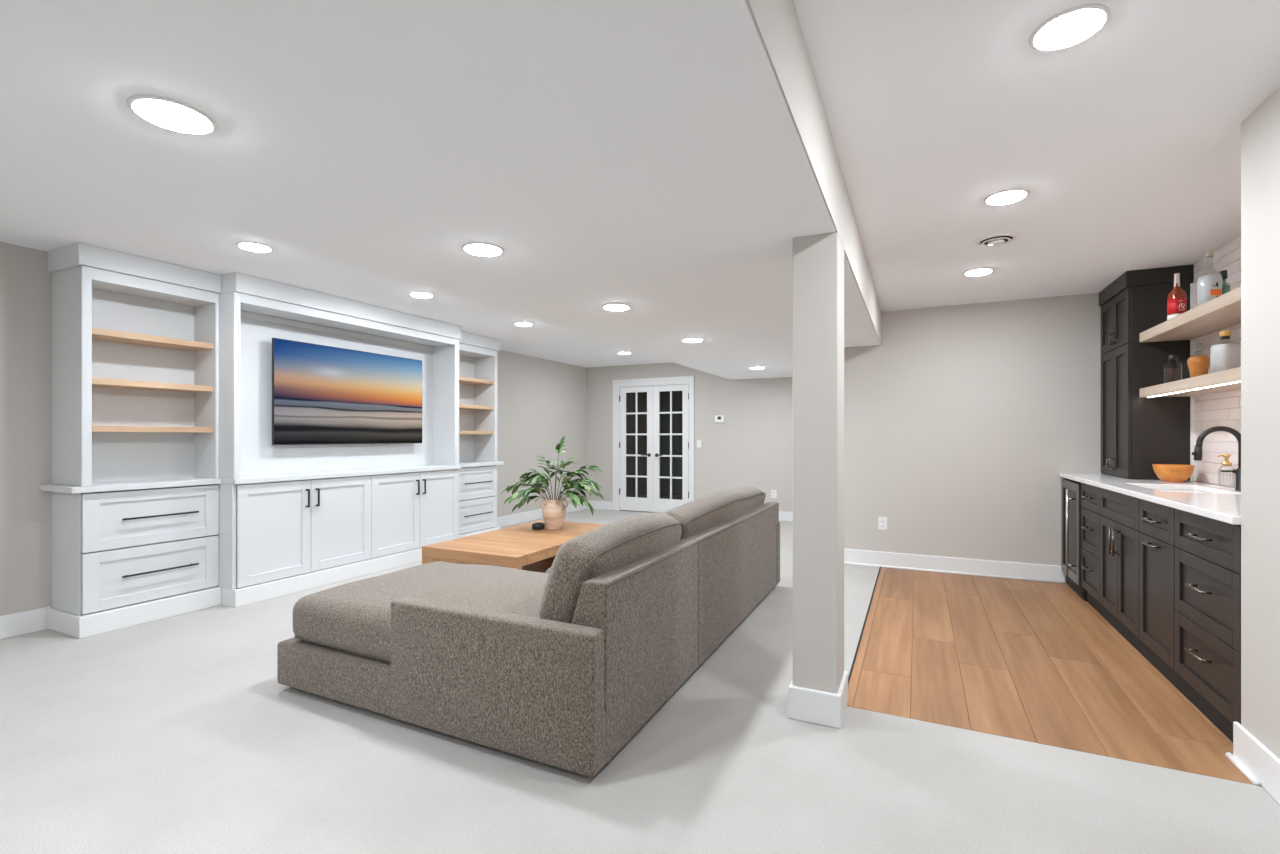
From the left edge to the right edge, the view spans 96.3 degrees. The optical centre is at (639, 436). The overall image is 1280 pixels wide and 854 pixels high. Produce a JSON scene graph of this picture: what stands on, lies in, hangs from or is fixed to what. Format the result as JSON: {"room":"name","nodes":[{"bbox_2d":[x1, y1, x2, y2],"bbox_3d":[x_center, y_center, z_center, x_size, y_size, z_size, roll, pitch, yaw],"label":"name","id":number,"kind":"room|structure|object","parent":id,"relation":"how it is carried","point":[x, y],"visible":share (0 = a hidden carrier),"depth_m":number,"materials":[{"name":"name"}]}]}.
{"room":"leisure room","nodes":[
{"label":"leisure room","id":0,"kind":"room"},
{"bbox_2d":[0,242,585,615],"bbox_3d":[-3.313,-0.005,4.962,0.315,2.450,11.050,0,0,26],"label":"wall","id":1,"kind":"structure","parent":0,"point":[540,402],"depth_m":3.63,"materials":[{"name":"grey paint"}]},
{"bbox_2d":[0,606,50,638],"bbox_3d":[-4.643,1.150,1.831,0.017,0.140,4.055,0,0,26],"label":"baseboard","id":2,"kind":"structure","parent":1,"relation":"attached to","point":[25,622],"depth_m":3.54,"materials":[{"name":"white wood"}]},
{"bbox_2d":[497,502,585,526],"bbox_3d":[-1.541,1.150,8.466,0.016,0.140,2.864,0,0,26],"label":"baseboard","id":3,"kind":"structure","parent":1,"relation":"attached to","point":[512,519],"depth_m":8.23,"materials":[{"name":"white wood"}]},
{"bbox_2d":[0,0,881,379],"bbox_3d":[0.022,-1.048,3.321,2.249,0.365,10.800,0,0,26],"label":"ceiling","id":4,"kind":"structure","parent":0,"point":[665,160],"depth_m":1.69,"materials":[{"name":"white paint"}]},
{"bbox_2d":[126,94,217,134],"bbox_3d":[-1.254,-0.859,1.542,0.192,0.012,0.192,0,0,26],"label":"recessed light","id":5,"kind":"object","parent":4,"relation":"in","point":[164,112],"visible":1,"depth_m":1.52,"materials":[{"name":"white plastic"}]},
{"bbox_2d":[134,100,210,132],"bbox_3d":[-1.254,-0.857,1.542,0.162,0.008,0.162,0,0,26],"label":"diffuser","id":6,"kind":"object","parent":5,"relation":"attached to","point":[173,115],"depth_m":1.53,"materials":[{"name":"white plastic"}]},
{"bbox_2d":[461,242,503,255],"bbox_3d":[-0.723,-0.859,2.641,0.192,0.012,0.192,0,0,26],"label":"recessed light","id":7,"kind":"object","parent":4,"relation":"in","point":[475,248],"visible":1,"depth_m":2.61,"materials":[{"name":"white plastic"}]},
{"bbox_2d":[465,245,500,255],"bbox_3d":[-0.723,-0.857,2.641,0.162,0.008,0.162,0,0,26],"label":"diffuser","id":8,"kind":"object","parent":7,"relation":"attached to","point":[479,250],"depth_m":2.62,"materials":[{"name":"white plastic"}]},
{"bbox_2d":[602,304,629,310],"bbox_3d":[-0.158,-0.859,3.808,0.192,0.012,0.192,0,0,26],"label":"recessed light","id":9,"kind":"object","parent":4,"relation":"in","point":[615,307],"visible":1,"depth_m":3.78,"materials":[{"name":"white plastic"}]},
{"bbox_2d":[682,338,702,341],"bbox_3d":[0.469,-0.859,5.105,0.192,0.012,0.192,0,0,26],"label":"recessed light","id":10,"kind":"object","parent":4,"relation":"in","point":[686,339],"visible":1,"depth_m":5.07,"materials":[{"name":"white plastic"}]},
{"bbox_2d":[684,339,701,341],"bbox_3d":[0.469,-0.857,5.105,0.162,0.008,0.162,0,0,26],"label":"diffuser","id":11,"kind":"object","parent":10,"relation":"attached to","point":[685,340],"depth_m":5.07,"materials":[{"name":"white plastic"}]},
{"bbox_2d":[0,494,1279,853],"bbox_3d":[0.385,1.270,4.701,7.200,0.100,13.800,0,0,26],"label":"floor","id":12,"kind":"structure","parent":0,"point":[178,734],"depth_m":2.06,"materials":[{"name":"beige carpet"}]},
{"bbox_2d":[47,242,220,638],"bbox_3d":[-3.405,0.021,3.904,0.438,2.398,0.786,0,0,26],"label":"bookcase","id":13,"kind":"object","parent":12,"relation":"on","point":[135,339],"visible":0.96,"depth_m":3.82,"materials":[{"name":"white paint"}]},
{"bbox_2d":[217,272,460,607],"bbox_3d":[-2.664,0.021,5.230,0.619,2.399,2.242,0,0,26],"label":"media cabinet","id":14,"kind":"object","parent":12,"relation":"on","point":[277,539],"visible":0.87,"depth_m":4.78,"materials":[{"name":"white paint"}]},
{"bbox_2d":[40,461,503,493],"bbox_3d":[-2.692,0.321,5.301,0.697,0.038,3.987,0,0,26],"label":"countertop","id":15,"kind":"structure","parent":14,"relation":"on","point":[192,481],"depth_m":4.20,"materials":[{"name":"white paint"}]},
{"bbox_2d":[272,338,421,444],"bbox_3d":[-2.634,-0.365,5.286,0.088,0.860,1.534,0,0,26],"label":"television","id":16,"kind":"object","parent":14,"relation":"attached to","point":[322,394],"visible":1,"depth_m":5.11,"materials":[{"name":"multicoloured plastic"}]},
{"bbox_2d":[458,331,499,537],"bbox_3d":[-2.113,0.021,6.686,0.534,2.398,0.855,0,0,26],"label":"bookcase","id":17,"kind":"object","parent":12,"relation":"on","point":[477,353],"visible":0.52,"depth_m":6.88,"materials":[{"name":"white paint"}]},
{"bbox_2d":[422,520,605,572],"bbox_3d":[-0.901,1.019,4.798,0.890,0.398,1.545,0,0,26],"label":"coffee table","id":18,"kind":"object","parent":12,"relation":"on","point":[521,547],"visible":0.41,"depth_m":4.37,"materials":[{"name":"brown wood"}]},
{"bbox_2d":[532,523,544,529],"bbox_3d":[-0.904,0.795,5.102,0.114,0.050,0.114,0,0,26],"label":"puck","id":19,"kind":"object","parent":18,"relation":"on","point":[535,526],"visible":1,"depth_m":5.06,"materials":[{"name":"black plastic"}]},
{"bbox_2d":[522,556,554,572],"bbox_3d":[-0.901,1.110,4.798,0.850,0.040,1.429,0,0,26],"label":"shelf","id":20,"kind":"object","parent":18,"relation":"attached to","point":[541,566],"depth_m":4.82,"materials":[{"name":"brown wood"}]},
{"bbox_2d":[540,498,567,529],"bbox_3d":[-0.768,0.688,5.131,0.216,0.264,0.216,0,0,-35],"label":"vase","id":21,"kind":"object","parent":18,"relation":"on","point":[553,511],"visible":0.97,"depth_m":5.06,"materials":[{"name":"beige ceramic"}]},
{"bbox_2d":[500,436,603,514],"bbox_3d":[-0.793,0.346,5.159,0.939,0.718,0.502,0,0,-1],"label":"leafy branches","id":22,"kind":"object","parent":21,"relation":"in","point":[575,499],"visible":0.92,"depth_m":5.11,"materials":[{"name":"green plant"}]},
{"bbox_2d":[277,486,779,776],"bbox_3d":[-0.300,0.792,3.715,1.767,0.856,3.006,0,0,26],"label":"sectional sofa","id":23,"kind":"object","parent":12,"relation":"on","point":[561,666],"visible":1,"depth_m":2.38,"materials":[{"name":"beige fabric"}]},
{"bbox_2d":[293,561,548,662],"bbox_3d":[-0.816,0.870,2.856,1.503,0.310,0.991,0,0,26],"label":"cushion","id":24,"kind":"object","parent":23,"relation":"on","point":[358,621],"depth_m":2.55,"materials":[{"name":"beige fabric"}]},
{"bbox_2d":[539,512,681,623],"bbox_3d":[-0.090,0.588,2.612,0.308,0.440,0.967,0,0,26],"label":"cushion","id":25,"kind":"object","parent":23,"relation":"on","point":[598,554],"depth_m":2.24,"materials":[{"name":"beige fabric"}]},
{"bbox_2d":[664,486,764,539],"bbox_3d":[0.506,0.586,3.847,0.307,0.444,1.784,0,0,26],"label":"cushion","id":26,"kind":"object","parent":23,"relation":"on","point":[698,517],"depth_m":3.47,"materials":[{"name":"beige fabric"}]},
{"bbox_2d":[788,231,847,728],"bbox_3d":[0.801,0.176,2.563,0.217,2.087,0.282,0,0,26],"label":"pillar","id":27,"kind":"structure","parent":12,"relation":"on","point":[818,687],"depth_m":2.45,"materials":[{"name":"grey paint"}]},
{"bbox_2d":[848,567,880,684],"bbox_3d":[1.602,1.228,4.023,0.009,0.024,3.039,0,0,26],"label":"strip","id":28,"kind":"object","parent":12,"relation":"on","point":[852,666],"visible":0.5,"depth_m":3.55,"materials":[{"name":"black"}]},
{"bbox_2d":[0,0,1279,367],"bbox_3d":[-0.169,-1.230,3.442,7.100,0.100,11.050,0,0,26],"label":"ceiling","id":29,"kind":"structure","parent":0,"point":[1124,140],"depth_m":2.52,"materials":[{"name":"white paint"}]},
{"bbox_2d":[236,242,272,251],"bbox_3d":[-2.390,-1.174,3.558,0.192,0.012,0.192,0,0,26],"label":"recessed light","id":30,"kind":"object","parent":29,"relation":"in","point":[251,246],"visible":1,"depth_m":3.53,"materials":[{"name":"white plastic"}]},
{"bbox_2d":[409,292,433,297],"bbox_3d":[-1.812,-1.174,4.753,0.192,0.012,0.192,0,0,26],"label":"recessed light","id":31,"kind":"object","parent":29,"relation":"in","point":[415,294],"visible":1,"depth_m":4.73,"materials":[{"name":"white plastic"}]},
{"bbox_2d":[514,322,532,325],"bbox_3d":[-1.216,-1.174,5.986,0.192,0.012,0.192,0,0,26],"label":"recessed light","id":32,"kind":"object","parent":29,"relation":"in","point":[517,323],"visible":1,"depth_m":5.95,"materials":[{"name":"white plastic"}]},
{"bbox_2d":[516,323,530,325],"bbox_3d":[-1.216,-1.172,5.986,0.162,0.008,0.162,0,0,26],"label":"diffuser","id":33,"kind":"object","parent":32,"relation":"attached to","point":[519,324],"depth_m":5.95,"materials":[{"name":"white plastic"}]},
{"bbox_2d":[963,268,993,275],"bbox_3d":[2.419,-1.174,4.096,0.192,0.012,0.192,0,0,26],"label":"recessed light","id":34,"kind":"object","parent":29,"relation":"in","point":[981,271],"visible":1,"depth_m":4.07,"materials":[{"name":"white plastic"}]},
{"bbox_2d":[975,233,1017,246],"bbox_3d":[2.124,-1.165,3.416,0.216,0.030,0.216,0,0,26],"label":"ceiling vent","id":35,"kind":"object","parent":29,"relation":"in","point":[998,239],"visible":1,"depth_m":3.38,"materials":[{"name":"white plastic"}]},
{"bbox_2d":[984,189,1029,204],"bbox_3d":[1.801,-1.174,2.817,0.192,0.012,0.192,0,0,26],"label":"recessed light","id":36,"kind":"object","parent":29,"relation":"in","point":[1009,196],"visible":1,"depth_m":2.80,"materials":[{"name":"white plastic"}]},
{"bbox_2d":[1029,4,1111,51],"bbox_3d":[1.239,-1.174,1.656,0.192,0.012,0.192,0,0,26],"label":"recessed light","id":37,"kind":"object","parent":29,"relation":"in","point":[1070,27],"visible":1,"depth_m":1.64,"materials":[{"name":"white plastic"}]},
{"bbox_2d":[586,363,791,511],"bbox_3d":[0.990,-0.005,8.918,4.380,2.450,0.120,0,0,26],"label":"wall","id":38,"kind":"structure","parent":0,"point":[752,447],"depth_m":8.72,"materials":[{"name":"grey paint"}]},
{"bbox_2d":[586,500,611,509],"bbox_3d":[-0.689,1.150,9.654,0.515,0.140,0.016,0,0,26],"label":"baseboard","id":39,"kind":"structure","parent":38,"relation":"attached to","point":[602,505],"depth_m":9.62,"materials":[{"name":"white wood"}]},
{"bbox_2d":[619,386,652,511],"bbox_3d":[-0.072,0.194,9.347,0.610,2.028,0.099,0,0,26],"label":"door","id":40,"kind":"structure","parent":38,"relation":"in","point":[636,503],"depth_m":9.37,"materials":[{"name":"white wood"}]},
{"bbox_2d":[612,376,693,510],"bbox_3d":[0.220,0.135,9.278,1.440,2.170,0.142,0,0,26],"label":"door frame","id":41,"kind":"structure","parent":38,"relation":"attached to","point":[683,380],"depth_m":9.38,"materials":[{"name":"white wood"}]},
{"bbox_2d":[653,385,688,512],"bbox_3d":[0.486,0.194,9.078,0.622,2.028,0.099,0,0,26],"label":"door","id":42,"kind":"structure","parent":38,"relation":"in","point":[659,505],"depth_m":9.10,"materials":[{"name":"white wood"}]},
{"bbox_2d":[697,440,701,446],"bbox_3d":[0.917,0.102,8.881,0.076,0.120,0.011,0,0,26],"label":"light switch","id":43,"kind":"object","parent":38,"relation":"attached to","point":[699,442],"visible":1,"depth_m":8.87,"materials":[{"name":"white plastic"}]},
{"bbox_2d":[715,415,724,422],"bbox_3d":[1.215,-0.275,8.728,0.154,0.110,0.026,0,0,26],"label":"thermostat","id":44,"kind":"object","parent":38,"relation":"attached to","point":[718,418],"visible":1,"depth_m":8.72,"materials":[{"name":"white plastic"}]},
{"bbox_2d":[771,490,776,497],"bbox_3d":[1.957,0.835,8.378,0.078,0.120,0.010,0,0,26],"label":"wall outlet","id":45,"kind":"object","parent":38,"relation":"attached to","point":[773,492],"visible":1,"depth_m":8.38,"materials":[{"name":"white plastic"}]},
{"bbox_2d":[779,511,791,521],"bbox_3d":[1.836,1.150,8.434,2.195,0.140,0.016,0,0,26],"label":"baseboard","id":46,"kind":"structure","parent":38,"relation":"attached to","point":[783,516],"depth_m":8.29,"materials":[{"name":"white wood"}]},
{"bbox_2d":[627,293,1103,580],"bbox_3d":[2.171,-0.005,8.478,7.130,2.450,5.445,0,0,26],"label":"wall","id":47,"kind":"structure","parent":0,"point":[961,427],"depth_m":5.10,"materials":[{"name":"grey paint"}]},
{"bbox_2d":[878,517,886,529],"bbox_3d":[2.285,0.815,5.393,0.078,0.120,0.010,0,0,26],"label":"wall outlet","id":48,"kind":"object","parent":47,"relation":"attached to","point":[882,521],"visible":1,"depth_m":5.39,"materials":[{"name":"white plastic"}]},
{"bbox_2d":[844,549,1065,583],"bbox_3d":[2.632,1.154,5.214,2.040,0.148,0.030,0,0,26],"label":"baseboard","id":49,"kind":"structure","parent":47,"relation":"attached to","point":[976,567],"depth_m":5.11,"materials":[{"name":"white wood"}]},
{"bbox_2d":[847,567,1252,784],"bbox_3d":[2.609,1.270,3.571,2.211,0.100,3.210,0,0,26],"label":"floor","id":50,"kind":"structure","parent":0,"point":[1026,660],"depth_m":2.93,"materials":[{"name":"brown wood"}]},
{"bbox_2d":[1061,479,1086,600],"bbox_3d":[3.653,0.784,4.412,0.675,0.872,0.576,0,0,26],"label":"beverage cooler","id":51,"kind":"object","parent":50,"relation":"on","point":[1070,489],"visible":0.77,"depth_m":4.45,"materials":[{"name":"black metal"}]},
{"bbox_2d":[1065,575,1083,598],"bbox_3d":[3.426,1.169,4.521,0.010,0.078,0.556,0,0,26],"label":"grille","id":52,"kind":"object","parent":51,"relation":"attached to","point":[1077,588],"depth_m":4.47,"materials":[{"name":"black metal"}]},
{"bbox_2d":[1081,483,1106,619],"bbox_3d":[3.432,0.776,3.919,0.648,0.887,0.495,0,0,26],"label":"base cabinet","id":53,"kind":"object","parent":50,"relation":"on","point":[1090,495],"visible":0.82,"depth_m":4.03,"materials":[{"name":"black wood"}]},
{"bbox_2d":[1100,488,1196,659],"bbox_3d":[3.163,0.776,3.360,0.646,0.887,0.743,0,0,26],"label":"base cabinet","id":54,"kind":"object","parent":50,"relation":"on","point":[1119,513],"visible":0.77,"depth_m":3.43,"materials":[{"name":"black wood"}]},
{"bbox_2d":[1139,499,1184,695],"bbox_3d":[2.895,0.776,2.809,0.648,0.887,0.478,0,0,26],"label":"base cabinet","id":55,"kind":"object","parent":50,"relation":"on","point":[1156,521],"visible":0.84,"depth_m":2.93,"materials":[{"name":"black wood"}]},
{"bbox_2d":[1175,509,1240,741],"bbox_3d":[2.656,0.776,2.315,0.648,0.887,0.616,0,0,26],"label":"base cabinet","id":56,"kind":"object","parent":50,"relation":"on","point":[1207,550],"visible":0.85,"depth_m":2.41,"materials":[{"name":"black wood"}]},
{"bbox_2d":[1059,473,1240,524],"bbox_3d":[3.160,0.316,3.352,0.624,0.032,2.922,0,0,26],"label":"countertop","id":57,"kind":"structure","parent":56,"relation":"on","point":[1220,503],"depth_m":3.04,"materials":[{"name":"white stone"}]},
{"bbox_2d":[1099,264,1193,480],"bbox_3d":[3.759,-0.440,4.302,0.392,1.478,0.688,0,0,26],"label":"cabinet","id":58,"kind":"object","parent":57,"relation":"on","point":[1137,433],"visible":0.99,"depth_m":4.05,"materials":[{"name":"black wood"}]},
{"bbox_2d":[1152,464,1194,481],"bbox_3d":[3.571,0.243,3.838,0.214,0.114,0.214,0,0,26],"label":"wooden bowl","id":59,"kind":"object","parent":57,"relation":"on","point":[1164,472],"visible":1,"depth_m":3.78,"materials":[{"name":"orange wood"}]},
{"bbox_2d":[1154,489,1206,492],"bbox_3d":[3.168,0.430,3.359,0.352,0.195,0.667,0,0,26],"label":"sink","id":60,"kind":"object","parent":57,"relation":"in","point":[1163,490],"visible":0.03,"depth_m":3.61,"materials":[{"name":"white"}]},
{"bbox_2d":[1192,426,1240,490],"bbox_3d":[3.297,0.119,3.263,0.240,0.362,0.078,0,0,26],"label":"faucet","id":61,"kind":"object","parent":57,"relation":"on","point":[1197,453],"visible":0.78,"depth_m":3.25,"materials":[{"name":"black metal"}]},
{"bbox_2d":[1217,454,1234,487],"bbox_3d":[3.450,0.198,3.369,0.073,0.196,0.074,0,0,-30],"label":"soap dispenser","id":62,"kind":"object","parent":57,"relation":"on","point":[1226,462],"visible":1,"depth_m":3.36,"materials":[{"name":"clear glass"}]},
{"bbox_2d":[1220,467,1234,487],"bbox_3d":[3.450,0.231,3.369,0.074,0.130,0.075,0,0,26],"label":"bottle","id":63,"kind":"object","parent":62,"relation":"attached to","point":[1233,467],"depth_m":3.36,"materials":[{"name":"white glass"}]},
{"bbox_2d":[1194,235,1240,487],"bbox_3d":[3.526,-0.005,3.241,0.131,2.450,3.045,0,0,26],"label":"wall","id":64,"kind":"structure","parent":0,"point":[1222,408],"depth_m":3.59,"materials":[{"name":"grey tile"}]},
{"bbox_2d":[1140,286,1240,342],"bbox_3d":[3.161,-0.697,2.969,0.288,0.066,2.229,0,0,26],"label":"floating shelf","id":65,"kind":"object","parent":64,"relation":"attached to","point":[1221,312],"visible":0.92,"depth_m":3.35,"materials":[{"name":"brown wood"}]},
{"bbox_2d":[1167,272,1186,319],"bbox_3d":[3.392,-0.885,3.618,0.076,0.310,0.079,0,0,1],"label":"bottle","id":66,"kind":"object","parent":65,"relation":"on","point":[1177,298],"visible":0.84,"depth_m":3.60,"materials":[{"name":"red glass"}]},
{"bbox_2d":[1196,250,1222,305],"bbox_3d":[3.310,-0.907,3.330,0.095,0.355,0.098,0,0,0],"label":"bottle","id":67,"kind":"object","parent":65,"relation":"on","point":[1208,287],"visible":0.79,"depth_m":3.30,"materials":[{"name":"clear glass"}]},
{"bbox_2d":[1220,270,1229,287],"bbox_3d":[3.415,-0.852,3.353,0.053,0.243,0.053,0,0,2],"label":"bottle","id":68,"kind":"object","parent":65,"relation":"on","point":[1224,273],"visible":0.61,"depth_m":3.34,"materials":[{"name":"green glass"}]},
{"bbox_2d":[1140,367,1240,397],"bbox_3d":[3.161,-0.307,2.969,0.288,0.066,2.229,0,0,26],"label":"floating shelf","id":69,"kind":"object","parent":64,"relation":"attached to","point":[1230,379],"visible":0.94,"depth_m":3.31,"materials":[{"name":"brown wood"}]},
{"bbox_2d":[1164,355,1181,382],"bbox_3d":[3.420,-0.433,3.678,0.073,0.186,0.073,0,0,-1],"label":"bottle","id":70,"kind":"object","parent":69,"relation":"on","point":[1172,369],"visible":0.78,"depth_m":3.66,"materials":[{"name":"clear glass"}]},
{"bbox_2d":[1187,343,1209,376],"bbox_3d":[3.313,-0.449,3.396,0.106,0.217,0.106,0,0,26],"label":"vase","id":71,"kind":"object","parent":69,"relation":"on","point":[1198,365],"visible":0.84,"depth_m":3.37,"materials":[{"name":"orange glass"}]},
{"bbox_2d":[1210,330,1240,372],"bbox_3d":[3.269,-0.466,3.201,0.100,0.252,0.100,0,0,0],"label":"bottle","id":72,"kind":"object","parent":69,"relation":"on","point":[1226,356],"visible":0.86,"depth_m":3.17,"materials":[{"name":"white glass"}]},
{"bbox_2d":[1190,283,1195,480],"bbox_3d":[3.777,-0.375,3.914,0.025,1.350,0.015,0,0,26],"label":"trim","id":73,"kind":"structure","parent":64,"relation":"attached to","point":[1192,431],"depth_m":3.91,"materials":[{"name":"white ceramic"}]},
{"bbox_2d":[1241,86,1279,758],"bbox_3d":[1.465,-0.005,-0.414,0.802,2.450,5.330,0,0,26],"label":"wall partition","id":74,"kind":"structure","parent":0,"point":[1260,131],"depth_m":2.04,"materials":[{"name":"grey paint"}]},
{"bbox_2d":[1225,721,1279,803],"bbox_3d":[1.093,1.154,-0.222,0.036,0.148,5.352,0,0,26],"label":"baseboard","id":75,"kind":"structure","parent":74,"relation":"attached to","point":[1250,756],"depth_m":2.03,"materials":[{"name":"white wood"}]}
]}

